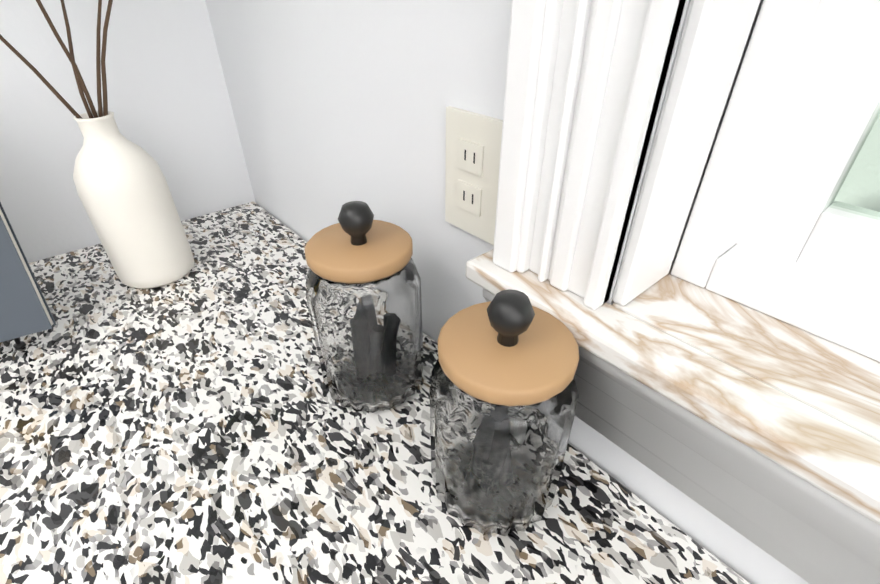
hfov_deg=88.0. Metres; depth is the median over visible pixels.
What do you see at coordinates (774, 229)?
window unit
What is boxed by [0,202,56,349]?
picture frame
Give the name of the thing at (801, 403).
sill
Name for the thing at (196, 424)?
countertop
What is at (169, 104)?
wall
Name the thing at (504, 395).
jar
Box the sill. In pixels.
[465,249,879,524]
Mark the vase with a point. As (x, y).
(123, 191)
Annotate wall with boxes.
[0,0,255,262]
[205,0,809,583]
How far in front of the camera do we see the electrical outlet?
0.43 m
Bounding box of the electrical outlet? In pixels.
[445,106,502,244]
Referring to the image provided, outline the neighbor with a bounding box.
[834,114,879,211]
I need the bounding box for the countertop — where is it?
[0,202,750,583]
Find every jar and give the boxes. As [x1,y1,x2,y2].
[304,201,422,412]
[429,289,578,535]
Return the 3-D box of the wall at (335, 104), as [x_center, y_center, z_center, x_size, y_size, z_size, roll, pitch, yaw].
[1.047,0.417,-0.441,0.200,2.440,4.200,-26,43,-32]
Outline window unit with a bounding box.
[493,0,879,361]
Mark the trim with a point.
(805, 530)
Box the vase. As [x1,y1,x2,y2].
[0,0,193,288]
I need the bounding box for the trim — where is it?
[483,288,879,583]
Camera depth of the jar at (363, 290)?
0.44 m

